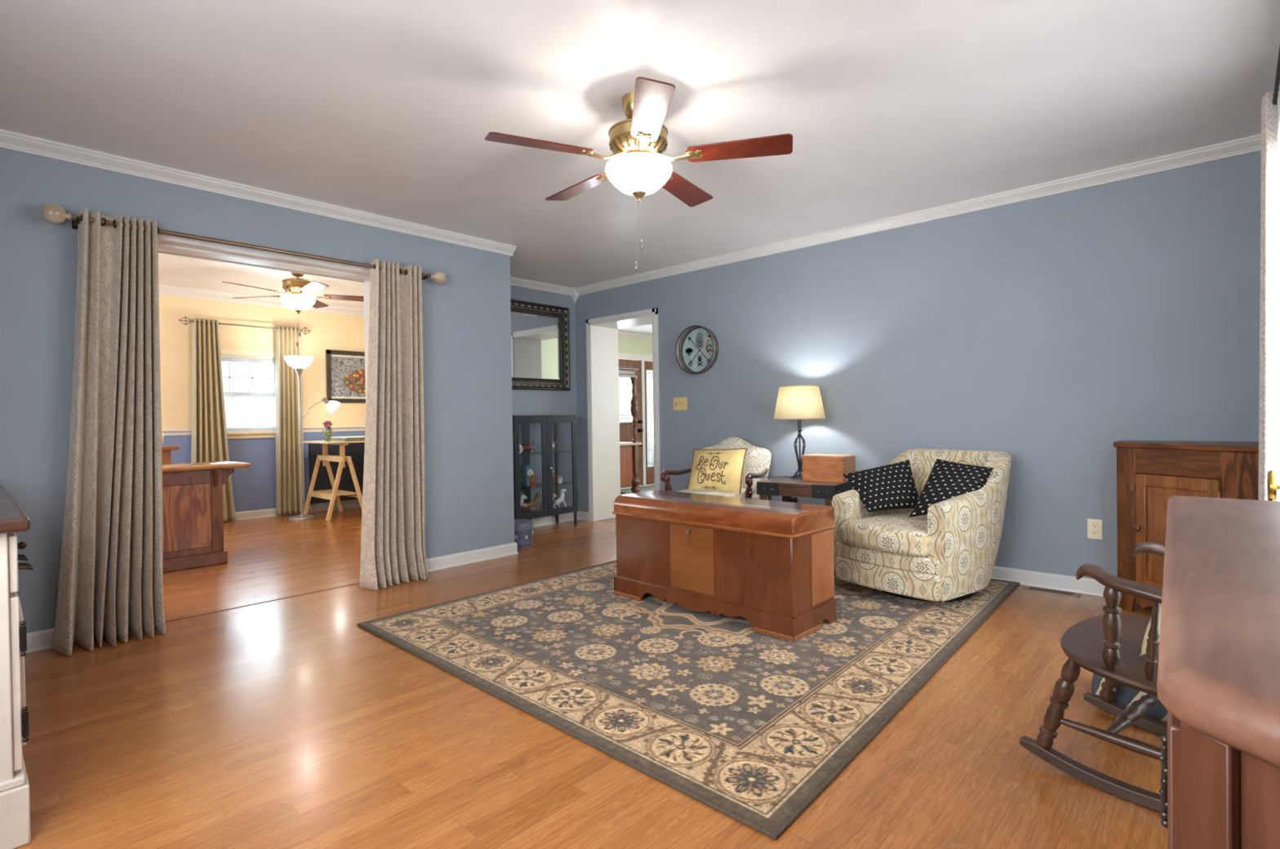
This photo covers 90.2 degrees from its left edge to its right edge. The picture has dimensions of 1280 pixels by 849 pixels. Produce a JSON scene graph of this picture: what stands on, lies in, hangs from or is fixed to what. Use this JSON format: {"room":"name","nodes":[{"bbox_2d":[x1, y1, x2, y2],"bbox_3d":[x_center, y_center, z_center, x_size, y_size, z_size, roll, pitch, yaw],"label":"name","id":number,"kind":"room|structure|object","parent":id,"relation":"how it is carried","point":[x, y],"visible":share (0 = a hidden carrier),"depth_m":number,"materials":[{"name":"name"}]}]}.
{"room":"living room","nodes":[
{"label":"living room","id":0,"kind":"room"},
{"bbox_2d":[0,147,514,633],"bbox_3d":[-2.307,-0.156,3.857,0.270,2.425,3.515,0,1,43],"label":"wall","id":1,"kind":"structure","parent":0,"point":[469,502],"depth_m":3.53,"materials":[{"name":"blue paint"}]},
{"bbox_2d":[40,203,445,284],"bbox_3d":[-2.111,-1.012,3.760,0.156,0.092,2.080,0,1,43],"label":"curtain rod","id":2,"kind":"object","parent":1,"relation":"attached to","point":[52,213],"visible":0.98,"depth_m":3.45,"materials":[{"name":"brown metal"}]},
{"bbox_2d":[53,208,165,656],"bbox_3d":[-2.598,0.011,3.131,0.248,2.106,0.437,0,1,43],"label":"curtain","id":3,"kind":"object","parent":2,"relation":"hanging from","point":[110,585],"visible":1,"depth_m":3.17,"materials":[{"name":"beige fabric"}]},
{"bbox_2d":[360,258,428,590],"bbox_3d":[-1.610,-0.015,4.203,0.224,2.109,0.446,0,1,43],"label":"curtain","id":4,"kind":"object","parent":2,"relation":"hanging from","point":[393,544],"visible":1,"depth_m":4.20,"materials":[{"name":"beige fabric"}]},
{"bbox_2d":[0,128,516,256],"bbox_3d":[-2.196,-1.336,3.739,0.062,0.066,3.535,0,1,43],"label":"trim","id":5,"kind":"structure","parent":1,"relation":"attached to","point":[15,141],"depth_m":3.58,"materials":[{"name":"white paint"}]},
{"bbox_2d":[158,234,369,409],"bbox_3d":[-2.291,-0.009,3.904,0.319,2.130,1.520,0,1,43],"label":"trim","id":6,"kind":"structure","parent":1,"relation":"attached to","point":[170,245],"depth_m":3.89,"materials":[{"name":"white paint"}]},
{"bbox_2d":[24,542,518,653],"bbox_3d":[-2.176,1.012,3.774,0.026,0.088,3.530,0,1,43],"label":"baseboard","id":7,"kind":"structure","parent":1,"relation":"attached to","point":[40,640],"depth_m":4.63,"materials":[{"name":"white paint"}]},
{"bbox_2d":[158,253,364,307],"bbox_3d":[-3.733,-1.468,5.312,3.850,0.060,5.550,0,1,43],"label":"ceiling","id":8,"kind":"structure","parent":0,"point":[173,270],"depth_m":6.34,"materials":[{"name":"white paint"}]},
{"bbox_2d":[222,271,364,346],"bbox_3d":[-3.124,-1.084,5.843,1.208,0.735,1.249,0,1,43],"label":"ceiling fan","id":9,"kind":"object","parent":8,"relation":"hanging from","point":[297,287],"visible":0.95,"depth_m":5.82,"materials":[{"name":"gold metal"}]},
{"bbox_2d":[162,431,364,511],"bbox_3d":[-4.965,0.589,6.505,0.006,0.960,5.350,0,1,43],"label":"wall","id":10,"kind":"structure","parent":0,"point":[254,486],"depth_m":7.17,"materials":[{"name":"blue paint"}]},
{"bbox_2d":[220,348,275,439],"bbox_3d":[-4.394,-0.337,7.092,0.050,0.982,0.940,0,1,43],"label":"trim","id":11,"kind":"structure","parent":10,"relation":"attached to","point":[223,351],"depth_m":7.13,"materials":[{"name":"beige paint"}]},
{"bbox_2d":[221,354,275,432],"bbox_3d":[-4.463,-0.338,7.157,0.120,0.860,0.820,0,1,43],"label":"window","id":12,"kind":"structure","parent":10,"relation":"in","point":[229,393],"depth_m":7.20,"materials":[{"name":"white paint"}]},
{"bbox_2d":[221,357,275,430],"bbox_3d":[-4.434,-0.338,7.130,0.044,0.796,0.750,0,1,43],"label":"window blind","id":13,"kind":"object","parent":12,"relation":"attached to","point":[223,359],"visible":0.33,"depth_m":7.16,"materials":[{"name":"white plastic"}]},
{"bbox_2d":[161,426,365,435],"bbox_3d":[-4.963,0.086,6.492,0.030,0.062,5.350,0,1,43],"label":"trim","id":14,"kind":"structure","parent":10,"relation":"attached to","point":[166,432],"depth_m":7.63,"materials":[{"name":"white paint"}]},
{"bbox_2d":[226,504,312,521],"bbox_3d":[-4.947,1.024,6.498,0.026,0.088,5.350,0,1,43],"label":"baseboard","id":15,"kind":"structure","parent":10,"relation":"attached to","point":[243,515],"depth_m":7.18,"materials":[{"name":"white paint"}]},
{"bbox_2d":[159,294,653,446],"bbox_3d":[-1.474,-0.228,6.061,6.010,2.500,9.720,0,1,43],"label":"wall","id":16,"kind":"structure","parent":0,"point":[329,331],"depth_m":7.22,"materials":[{"name":"beige paint"}]},
{"bbox_2d":[178,315,311,334],"bbox_3d":[-4.362,-1.092,7.099,0.092,0.094,1.300,0,1,43],"label":"curtain rod","id":17,"kind":"object","parent":16,"relation":"attached to","point":[185,317],"visible":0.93,"depth_m":7.01,"materials":[{"name":"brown metal"}]},
{"bbox_2d":[191,317,235,521],"bbox_3d":[-4.572,-0.038,6.812,0.101,2.165,0.430,0,1,43],"label":"curtain","id":18,"kind":"object","parent":17,"relation":"hanging from","point":[209,437],"visible":0.76,"depth_m":6.79,"materials":[{"name":"beige fabric"}]},
{"bbox_2d":[275,324,305,515],"bbox_3d":[-4.045,-0.051,7.376,0.086,2.165,0.312,0,1,43],"label":"curtain","id":19,"kind":"object","parent":17,"relation":"hanging from","point":[286,387],"visible":0.89,"depth_m":7.35,"materials":[{"name":"beige fabric"}]},
{"bbox_2d":[158,284,364,316],"bbox_3d":[-4.973,-1.381,6.466,0.062,0.100,5.350,0,1,43],"label":"trim","id":20,"kind":"structure","parent":16,"relation":"attached to","point":[165,290],"depth_m":7.13,"materials":[{"name":"white paint"}]},
{"bbox_2d":[325,349,365,403],"bbox_3d":[-3.512,-0.594,8.055,0.028,0.644,0.860,0,1,43],"label":"framed picture","id":21,"kind":"object","parent":16,"relation":"attached to","point":[344,370],"visible":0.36,"depth_m":7.91},
{"bbox_2d":[330,355,365,396],"bbox_3d":[-3.516,-0.594,8.059,0.002,0.494,0.744,0,1,43],"label":"print","id":22,"kind":"object","parent":21,"relation":"attached to","point":[347,372],"depth_m":7.93},
{"bbox_2d":[618,359,643,488],"bbox_3d":[-0.279,-0.016,9.546,0.115,1.930,0.905,0,1,43],"label":"door","id":23,"kind":"structure","parent":16,"relation":"in","point":[626,433],"depth_m":9.77,"materials":[{"name":"brown wood"}]},
{"bbox_2d":[617,331,652,340],"bbox_3d":[-0.457,-1.343,9.312,0.062,0.066,3.335,0,1,43],"label":"trim","id":24,"kind":"structure","parent":16,"relation":"attached to","point":[623,334],"depth_m":9.71,"materials":[{"name":"white paint"}]},
{"bbox_2d":[618,352,654,489],"bbox_3d":[-0.177,-0.054,9.713,0.116,2.040,1.450,0,1,43],"label":"trim","id":25,"kind":"structure","parent":16,"relation":"attached to","point":[641,357],"depth_m":9.88,"materials":[{"name":"white paint"}]},
{"bbox_2d":[644,360,654,484],"bbox_3d":[0.155,-0.028,10.064,0.045,1.930,0.325,0,1,43],"label":"window","id":26,"kind":"structure","parent":16,"relation":"in","point":[650,475],"depth_m":10.03,"materials":[{"name":"clear glass"}]},
{"bbox_2d":[510,284,578,511],"bbox_3d":[-0.894,-0.225,6.127,0.750,2.475,1.965,0,1,43],"label":"wall","id":27,"kind":"structure","parent":0,"point":[525,402],"depth_m":6.51,"materials":[{"name":"blue paint"}]},
{"bbox_2d":[510,298,570,391],"bbox_3d":[-1.037,-0.774,6.322,0.046,0.860,0.872,0,1,43],"label":"wall mirror","id":28,"kind":"object","parent":27,"relation":"attached to","point":[540,338],"visible":0.68,"depth_m":6.37,"materials":[{"name":"grey metal"}]},
{"bbox_2d":[511,313,558,377],"bbox_3d":[-1.051,-0.774,6.335,0.006,0.636,0.648,0,1,43],"label":"mirror glass","id":29,"kind":"object","parent":28,"relation":"attached to","point":[534,336],"depth_m":6.34,"materials":[{"name":"white"}]},
{"bbox_2d":[510,276,573,295],"bbox_3d":[-1.182,-1.375,6.160,0.062,0.066,1.423,0,1,43],"label":"trim","id":30,"kind":"structure","parent":27,"relation":"attached to","point":[517,282],"depth_m":6.36,"materials":[{"name":"white paint"}]},
{"bbox_2d":[530,511,578,527],"bbox_3d":[-1.144,0.972,6.215,0.026,0.088,1.473,0,1,43],"label":"baseboard","id":31,"kind":"structure","parent":27,"relation":"attached to","point":[548,520],"depth_m":6.48,"materials":[{"name":"white paint"}]},
{"bbox_2d":[570,288,578,302],"bbox_3d":[-0.684,-1.350,6.693,0.066,0.142,0.066,0,1,43],"label":"trim","id":32,"kind":"structure","parent":27,"relation":"attached to","point":[575,295],"depth_m":6.68,"materials":[{"name":"white paint"}]},
{"bbox_2d":[14,484,1168,848],"bbox_3d":[-0.145,1.045,4.870,9.850,0.060,9.700,0,1,43],"label":"floor","id":33,"kind":"structure","parent":0,"point":[285,723],"depth_m":2.08,"materials":[{"name":"brown wood"}]},
{"bbox_2d":[0,484,34,848],"bbox_3d":[-2.407,0.659,2.053,1.893,0.834,0.568,0,1,43],"label":"sideboard","id":34,"kind":"object","parent":33,"relation":"on","point":[15,799],"visible":1,"depth_m":1.61,"materials":[{"name":"white paint"}]},
{"bbox_2d":[161,445,180,463],"bbox_3d":[-4.558,0.638,5.889,0.380,0.862,0.467,0,1,43],"label":"pedestal","id":35,"kind":"object","parent":33,"relation":"on","point":[166,450],"visible":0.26,"depth_m":5.87,"materials":[{"name":"brown wood"}]},
{"bbox_2d":[161,431,164,445],"bbox_3d":[-4.487,0.112,5.895,0.144,0.188,0.144,0,1,43],"label":"jar","id":36,"kind":"object","parent":35,"relation":"on","point":[162,434],"visible":0.04,"depth_m":5.91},
{"bbox_2d":[162,460,250,573],"bbox_3d":[-3.687,0.690,4.659,0.590,0.758,1.343,0,1,43],"label":"oak desk","id":37,"kind":"object","parent":33,"relation":"on","point":[193,518],"visible":0.38,"depth_m":4.72,"materials":[{"name":"brown wood"}]},
{"bbox_2d":[164,582,359,622],"bbox_3d":[-2.189,1.054,3.834,0.008,0.002,1.500,0,1,43],"label":"trim","id":38,"kind":"structure","parent":33,"relation":"on","point":[357,583],"depth_m":3.79,"materials":[{"name":"brown wood"}]},
{"bbox_2d":[284,355,340,520],"bbox_3d":[-3.656,0.147,7.142,0.287,1.792,0.557,0,1,43],"label":"floor lamp","id":39,"kind":"object","parent":33,"relation":"on","point":[299,363],"visible":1,"depth_m":7.03,"materials":[{"name":"silver metal"}]},
{"bbox_2d":[321,397,329,404],"bbox_3d":[-3.545,-0.267,7.205,0.056,0.084,0.085,0,1,43],"label":"socket","id":40,"kind":"object","parent":39,"relation":"attached to","point":[324,399],"depth_m":7.19,"materials":[{"name":"silver metal"}]},
{"bbox_2d":[302,443,362,521],"bbox_3d":[-3.472,0.625,7.241,0.710,0.838,0.449,0,1,43],"label":"trestle","id":41,"kind":"object","parent":33,"relation":"on","point":[333,494],"visible":0.88,"depth_m":7.13,"materials":[{"name":"brown wood"}]},
{"bbox_2d":[311,488,356,496],"bbox_3d":[-3.470,0.771,7.243,0.650,0.012,0.260,0,1,43],"label":"shelf","id":42,"kind":"object","parent":41,"relation":"attached to","point":[322,492],"depth_m":7.17,"materials":[{"name":"brown wood"}]},
{"bbox_2d":[311,498,360,511],"bbox_3d":[-3.544,0.983,8.000,0.032,0.100,1.060,0,1,43],"label":"plinth","id":43,"kind":"object","parent":33,"relation":"on","point":[317,507],"visible":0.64,"depth_m":7.79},
{"bbox_2d":[308,442,364,503],"bbox_3d":[-3.548,0.575,7.991,0.042,0.715,1.105,0,1,43],"label":"panel","id":44,"kind":"object","parent":33,"relation":"on","point":[356,451],"visible":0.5,"depth_m":7.81,"materials":[{"name":"black"}]},
{"bbox_2d":[514,519,533,548],"bbox_3d":[-1.040,0.921,5.391,0.273,0.203,0.275,0,1,43],"label":"basket","id":45,"kind":"object","parent":33,"relation":"on","point":[523,532],"visible":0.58,"depth_m":5.29,"materials":[{"name":"blue plant"}]},
{"bbox_2d":[512,414,578,526],"bbox_3d":[-0.983,0.463,6.126,0.346,1.102,0.769,0,1,43],"label":"display cabinet","id":46,"kind":"object","parent":33,"relation":"on","point":[546,421],"visible":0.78,"depth_m":6.03,"materials":[{"name":"blue paint"}]},
{"bbox_2d":[519,444,523,453],"bbox_3d":[-1.136,0.229,5.866,0.121,0.095,0.109,-1,1,-9],"label":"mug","id":47,"kind":"object","parent":46,"relation":"on","point":[521,446],"visible":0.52,"depth_m":5.86,"materials":[{"name":"ceramic"}]},
{"bbox_2d":[520,471,523,487],"bbox_3d":[-1.159,0.503,5.922,0.143,0.174,0.146,0,1,43],"label":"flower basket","id":48,"kind":"object","parent":46,"relation":"on","point":[521,475],"visible":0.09,"depth_m":5.91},
{"bbox_2d":[520,493,527,506],"bbox_3d":[-1.147,0.753,5.901,0.059,0.214,0.254,0,1,43],"label":"horse figurine","id":49,"kind":"object","parent":46,"relation":"on","point":[522,496],"visible":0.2,"depth_m":5.94,"materials":[{"name":"white ceramic"}]},
{"bbox_2d":[520,502,532,512],"bbox_3d":[-1.095,0.795,5.986,0.084,0.112,0.146,0,1,43],"label":"cart","id":50,"kind":"object","parent":46,"relation":"on","point":[524,508],"visible":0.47,"depth_m":5.96,"materials":[{"name":"brown paint"}]},
{"bbox_2d":[520,440,534,453],"bbox_3d":[-1.064,0.213,6.021,0.118,0.123,0.177,0,1,43],"label":"coach","id":51,"kind":"object","parent":46,"relation":"on","point":[526,446],"visible":0.84,"depth_m":5.97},
{"bbox_2d":[520,443,532,451],"bbox_3d":[-1.076,0.214,6.009,0.116,0.080,0.116,0,1,43],"label":"bowl","id":52,"kind":"object","parent":51,"relation":"on","point":[526,446],"depth_m":5.97,"materials":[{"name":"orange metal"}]},
{"bbox_2d":[522,464,534,486],"bbox_3d":[-1.064,0.485,6.100,0.063,0.205,0.104,0,1,43],"label":"clock","id":53,"kind":"object","parent":46,"relation":"on","point":[527,469],"visible":0.8,"depth_m":6.07,"materials":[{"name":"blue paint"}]},
{"bbox_2d":[528,474,537,487],"bbox_3d":[-1.005,0.526,5.993,0.088,0.122,0.084,0,1,43],"label":"flower pot","id":54,"kind":"object","parent":46,"relation":"on","point":[533,483],"visible":1,"depth_m":5.97,"materials":[{"name":"ceramic"}]},
{"bbox_2d":[524,488,542,512],"bbox_3d":[-1.020,0.736,6.067,0.055,0.251,0.215,0,1,43],"label":"horse figurine","id":55,"kind":"object","parent":46,"relation":"on","point":[534,502],"visible":0.78,"depth_m":6.07,"materials":[{"name":"brown ceramic"}]},
{"bbox_2d":[538,493,556,510],"bbox_3d":[-0.894,0.739,6.203,0.051,0.226,0.217,0,1,43],"label":"horse figurine","id":56,"kind":"object","parent":46,"relation":"on","point":[553,494],"visible":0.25,"depth_m":6.16,"materials":[{"name":"ceramic"}]},
{"bbox_2d":[552,468,555,484],"bbox_3d":[-0.876,0.505,6.221,0.102,0.156,0.094,-1,1,4],"label":"figurine group","id":57,"kind":"object","parent":46,"relation":"on","point":[553,475],"visible":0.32,"depth_m":6.20,"materials":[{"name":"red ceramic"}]},
{"bbox_2d":[551,439,557,452],"bbox_3d":[-0.874,0.208,6.226,0.118,0.123,0.177,0,1,43],"label":"coach","id":58,"kind":"object","parent":46,"relation":"on","point":[553,443],"visible":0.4,"depth_m":6.20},
{"bbox_2d":[552,488,566,508],"bbox_3d":[-0.795,0.740,6.309,0.053,0.252,0.173,0,1,43],"label":"horse figurine","id":59,"kind":"object","parent":46,"relation":"on","point":[561,499],"visible":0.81,"depth_m":6.30,"materials":[{"name":"white ceramic"}]},
{"bbox_2d":[557,475,562,483],"bbox_3d":[-0.791,0.542,6.313,0.051,0.078,0.047,-1,1,7],"label":"figurine","id":60,"kind":"object","parent":46,"relation":"on","point":[559,480],"visible":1,"depth_m":6.30,"materials":[{"name":"white ceramic"}]},
{"bbox_2d":[618,366,641,493],"bbox_3d":[-0.437,0.112,8.519,0.608,1.740,0.720,0,1,43],"label":"tall cabinet","id":61,"kind":"object","parent":33,"relation":"on","point":[628,451],"visible":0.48,"depth_m":8.51,"materials":[{"name":"brown wood"}]},
{"bbox_2d":[619,441,641,446],"bbox_3d":[-0.435,0.264,8.520,0.600,0.035,0.720,0,1,43],"label":"shelf","id":62,"kind":"object","parent":61,"relation":"attached to","point":[621,443],"depth_m":8.46,"materials":[{"name":"white wood"}]},
{"bbox_2d":[620,484,654,493],"bbox_3d":[0.218,0.958,9.513,0.600,0.012,1.300,0,1,43],"label":"door mat","id":63,"kind":"object","parent":33,"relation":"on","point":[648,488],"visible":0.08,"depth_m":9.33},
{"bbox_2d":[356,560,1019,839],"bbox_3d":[0.468,1.013,3.580,2.518,0.012,3.090,0,1,43],"label":"area rug","id":64,"kind":"object","parent":33,"relation":"on","point":[749,726],"visible":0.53,"depth_m":2.64,"materials":[{"name":"grey carpet"}]},
{"bbox_2d":[660,436,771,499],"bbox_3d":[0.629,0.548,4.994,0.740,0.886,0.653,0,1,32],"label":"armchair","id":65,"kind":"object","parent":64,"relation":"on","point":[757,464],"visible":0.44,"depth_m":5.03,"materials":[{"name":"beige fabric"}]},
{"bbox_2d":[687,448,746,493],"bbox_3d":[0.586,0.359,4.934,0.522,0.356,0.226,0,1,38],"label":"pillow","id":66,"kind":"object","parent":65,"relation":"on","point":[722,470],"visible":0.98,"depth_m":4.85,"materials":[{"name":"yellow fabric"}]},
{"bbox_2d":[612,489,836,641],"bbox_3d":[0.416,0.714,3.526,1.230,0.587,0.426,0,1,44],"label":"cedar chest","id":67,"kind":"object","parent":64,"relation":"on","point":[770,564],"visible":1,"depth_m":3.24,"materials":[{"name":"brown wood"}]},
{"bbox_2d":[756,475,853,575],"bbox_3d":[1.190,0.691,4.515,0.570,0.592,0.518,0,1,34],"label":"side table","id":68,"kind":"object","parent":64,"relation":"on","point":[788,487],"visible":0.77,"depth_m":4.34,"materials":[{"name":"brown wood"}]},
{"bbox_2d":[760,385,826,479],"bbox_3d":[1.156,0.055,4.709,0.426,0.676,0.378,0,1,43],"label":"table lamp","id":69,"kind":"object","parent":68,"relation":"on","point":[799,402],"visible":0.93,"depth_m":4.56,"materials":[{"name":"fabric"}]},
{"bbox_2d":[802,453,855,482],"bbox_3d":[1.325,0.303,4.479,0.306,0.180,0.197,0,1,42],"label":"box","id":70,"kind":"object","parent":68,"relation":"on","point":[831,468],"visible":0.93,"depth_m":4.40,"materials":[{"name":"brown wood"}]},
{"bbox_2d":[831,448,1011,602],"bbox_3d":[1.688,0.577,3.820,0.974,0.818,0.741,-1,1,-36],"label":"swivel armchair","id":71,"kind":"object","parent":64,"relation":"on","point":[948,553],"visible":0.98,"depth_m":3.53,"materials":[{"name":"beige fabric"}]},
{"bbox_2d":[842,459,919,512],"bbox_3d":[1.479,0.372,3.903,0.423,0.302,0.203,-1,1,4],"label":"throw pillow","id":72,"kind":"object","parent":71,"relation":"on","point":[891,486],"visible":1,"depth_m":3.85,"materials":[{"name":"black fabric"}]},
{"bbox_2d":[839,511,931,557],"bbox_3d":[1.594,0.626,3.752,0.740,0.152,0.561,-1,1,-36],"label":"seat cushion","id":73,"kind":"object","parent":71,"relation":"on","point":[890,534],"depth_m":3.56,"materials":[{"name":"fabric"}]},
{"bbox_2d":[908,458,993,517],"bbox_3d":[1.784,0.369,3.661,0.432,0.330,0.208,-1,1,28],"label":"throw pillow","id":74,"kind":"object","parent":71,"relation":"on","point":[946,480],"visible":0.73,"depth_m":3.63,"materials":[{"name":"black fabric"}]},
{"bbox_2d":[1022,585,1080,598],"bbox_3d":[2.428,0.986,3.768,0.280,0.005,0.100,0,1,43],"label":"floor vent","id":75,"kind":"object","parent":33,"relation":"in","point":[1067,593],"visible":1,"depth_m":3.76,"materials":[{"name":"beige metal"}]},
{"bbox_2d":[1019,542,1167,812],"bbox_3d":[1.530,0.608,1.865,0.653,0.824,0.578,-1,1,-37],"label":"rocking chair","id":76,"kind":"object","parent":33,"relation":"on","point":[1108,645],"visible":0.42,"depth_m":1.82,"materials":[{"name":"brown wood"}]},
{"bbox_2d":[1139,604,1161,655],"bbox_3d":[1.561,0.528,1.825,0.373,0.215,0.139,-1,1,-38],"label":"pillow","id":77,"kind":"object","parent":76,"relation":"on","point":[1144,642],"visible":0.06,"depth_m":1.76,"materials":[{"name":"beige fabric"}]},
{"bbox_2d":[1091,673,1167,723],"bbox_3d":[1.867,0.881,2.246,0.430,0.262,0.320,0,1,43],"label":"floor cushion","id":78,"kind":"object","parent":33,"relation":"on","point":[1125,695],"visible":0.06,"depth_m":2.20,"materials":[{"name":"grey fabric"}]},
{"bbox_2d":[1113,440,1258,612],"bbox_3d":[2.746,0.542,3.132,0.699,0.897,0.640,0,1,43],"label":"base cabinet","id":79,"kind":"object","parent":33,"relation":"on","point":[1149,473],"visible":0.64,"depth_m":3.22,"materials":[{"name":"red wood"}]},
{"bbox_2d":[1156,495,1279,848],"bbox_3d":[0.857,0.605,0.841,0.324,0.872,1.355,0,1,43],"label":"wooden cabinet","id":80,"kind":"object","parent":33,"relation":"on","point":[1218,682],"visible":1,"depth_m":0.50,"materials":[{"name":"red wood"}]},
{"bbox_3d":[-3.002,0.612,7.747,0.710,0.838,0.449,0,1,43],"label":"trestle","id":81,"kind":"object","parent":33,"relation":"on","visible":0},
{"bbox_2d":[302,440,364,444],"bbox_3d":[-3.202,0.189,7.534,0.770,0.018,1.230,0,1,43],"label":"tabletop","id":82,"kind":"object","parent":81,"relation":"on","point":[304,442],"visible":0.24,"depth_m":7.04,"materials":[{"name":"brown wood"}]},
{"bbox_2d":[322,420,333,440],"bbox_3d":[-3.437,0.072,7.018,0.118,0.233,0.115,0,1,43],"label":"flower vase","id":83,"kind":"object","parent":82,"relation":"on","point":[328,428],"visible":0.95,"depth_m":7.00,"materials":[{"name":"glass"}]},
{"bbox_2d":[324,435,364,441],"bbox_3d":[-3.176,0.159,7.570,0.600,0.042,0.880,0,1,43],"label":"board","id":84,"kind":"object","parent":82,"relation":"on","point":[347,438],"visible":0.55,"depth_m":7.17,"materials":[{"name":"beige wood"}]},
{"bbox_2d":[617,324,652,335],"bbox_3d":[1.106,-1.415,7.919,4.550,0.060,3.445,0,1,43],"label":"ceiling","id":85,"kind":"structure","parent":0,"point":[644,329],"depth_m":9.29,"materials":[{"name":"white paint"}]},
{"bbox_2d":[0,0,1279,288],"bbox_3d":[-0.049,-1.430,2.676,6.705,0.080,5.103,0,1,43],"label":"ceiling","id":86,"kind":"structure","parent":0,"point":[384,108],"depth_m":2.71,"materials":[{"name":"white paint"}]},
{"bbox_2d":[484,76,792,271],"bbox_3d":[-0.017,-1.024,2.766,1.223,0.735,1.244,0,1,43],"label":"ceiling fan","id":87,"kind":"object","parent":86,"relation":"hanging from","point":[637,140],"visible":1,"depth_m":2.64,"materials":[{"name":"brown wood"}]},
{"bbox_2d":[575,151,1261,578],"bbox_3d":[1.444,-0.233,5.040,5.425,2.445,0.372,0,1,43],"label":"wall","id":88,"kind":"structure","parent":0,"point":[1047,332],"depth_m":3.97,"materials":[{"name":"blue paint"}]},
{"bbox_2d":[586,307,660,521],"bbox_3d":[-0.051,-0.046,6.434,0.977,2.087,0.413,0,1,43],"label":"trim","id":89,"kind":"structure","parent":88,"relation":"attached to","point":[602,333],"depth_m":6.64,"materials":[{"name":"white paint"}]},
{"bbox_2d":[673,397,687,410],"bbox_3d":[0.359,-0.186,5.782,0.160,0.118,0.022,0,1,43],"label":"light switch","id":90,"kind":"object","parent":88,"relation":"attached to","point":[679,403],"visible":1,"depth_m":5.78,"materials":[{"name":"beige plastic"}]},
{"bbox_2d":[675,324,718,373],"bbox_3d":[0.497,-0.654,5.591,0.421,0.421,0.097,0,1,43],"label":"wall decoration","id":91,"kind":"object","parent":88,"relation":"attached to","point":[696,350],"visible":1,"depth_m":5.64,"materials":[{"name":"teal paint"}]},
{"bbox_2d":[577,511,1137,601],"bbox_3d":[1.290,0.949,4.941,5.325,0.088,0.026,0,1,43],"label":"baseboard","id":92,"kind":"structure","parent":88,"relation":"attached to","point":[1030,578],"depth_m":3.85,"materials":[{"name":"white paint"}]},
{"bbox_2d":[574,133,1261,295],"bbox_3d":[1.243,-1.398,4.904,5.225,0.066,0.062,0,1,43],"label":"trim","id":93,"kind":"structure","parent":88,"relation":"attached to","point":[1251,144],"depth_m":4.06,"materials":[{"name":"white paint"}]},
{"bbox_2d":[1087,518,1102,539],"bbox_3d":[2.634,0.606,3.695,0.072,0.116,0.010,0,1,43],"label":"wall outlet","id":94,"kind":"object","parent":88,"relation":"attached to","point":[1095,526],"visible":1,"depth_m":3.69,"materials":[{"name":"beige plastic"}]},
{"bbox_2d":[1091,523,1097,528],"bbox_3d":[2.632,0.586,3.692,0.033,0.033,0.003,0,1,43],"label":"socket","id":95,"kind":"object","parent":94,"relation":"attached to","point":[1093,525],"depth_m":3.69,"materials":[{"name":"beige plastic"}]},
{"bbox_2d":[1091,529,1097,535],"bbox_3d":[2.632,0.626,3.693,0.033,0.033,0.003,0,1,43],"label":"socket","id":96,"kind":"object","parent":94,"relation":"attached to","point":[1094,532],"depth_m":3.69,"materials":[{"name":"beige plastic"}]},
{"bbox_3d":[1.994,-0.198,0.868,1.260,2.445,5.193,0,1,43],"label":"wall","id":97,"kind":"structure","parent":0,"visible":0},
{"bbox_2d":[1271,44,1279,104],"bbox_3d":[2.004,-1.222,1.911,0.137,0.044,1.954,0,1,43],"label":"curtain rod","id":98,"kind":"object","parent":97,"relation":"attached to","point":[1277,83],"visible":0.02,"depth_m":2.28,"materials":[{"name":"brown metal"}]},
{"bbox_2d":[1257,90,1277,501],"bbox_3d":[2.518,-0.150,2.532,0.114,2.260,0.264,0,1,43],"label":"curtain","id":99,"kind":"object","parent":98,"relation":"hanging from","point":[1268,393],"visible":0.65,"depth_m":2.46,"materials":[{"name":"fabric"}]},
{"bbox_2d":[1277,84,1279,501],"bbox_3d":[1.941,-0.125,1.870,0.070,2.240,1.493,0,1,43],"label":"door","id":100,"kind":"structure","parent":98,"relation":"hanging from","point":[1278,96],"depth_m":2.34,"materials":[{"name":"white wood"}]},
{"bbox_2d":[1266,470,1279,501],"bbox_3d":[1.888,0.181,1.800,0.166,0.097,0.097,0,1,43],"label":"door handle","id":101,"kind":"object","parent":100,"relation":"attached to","point":[1272,486],"visible":0.94,"depth_m":1.82,"materials":[{"name":"gold metal"}]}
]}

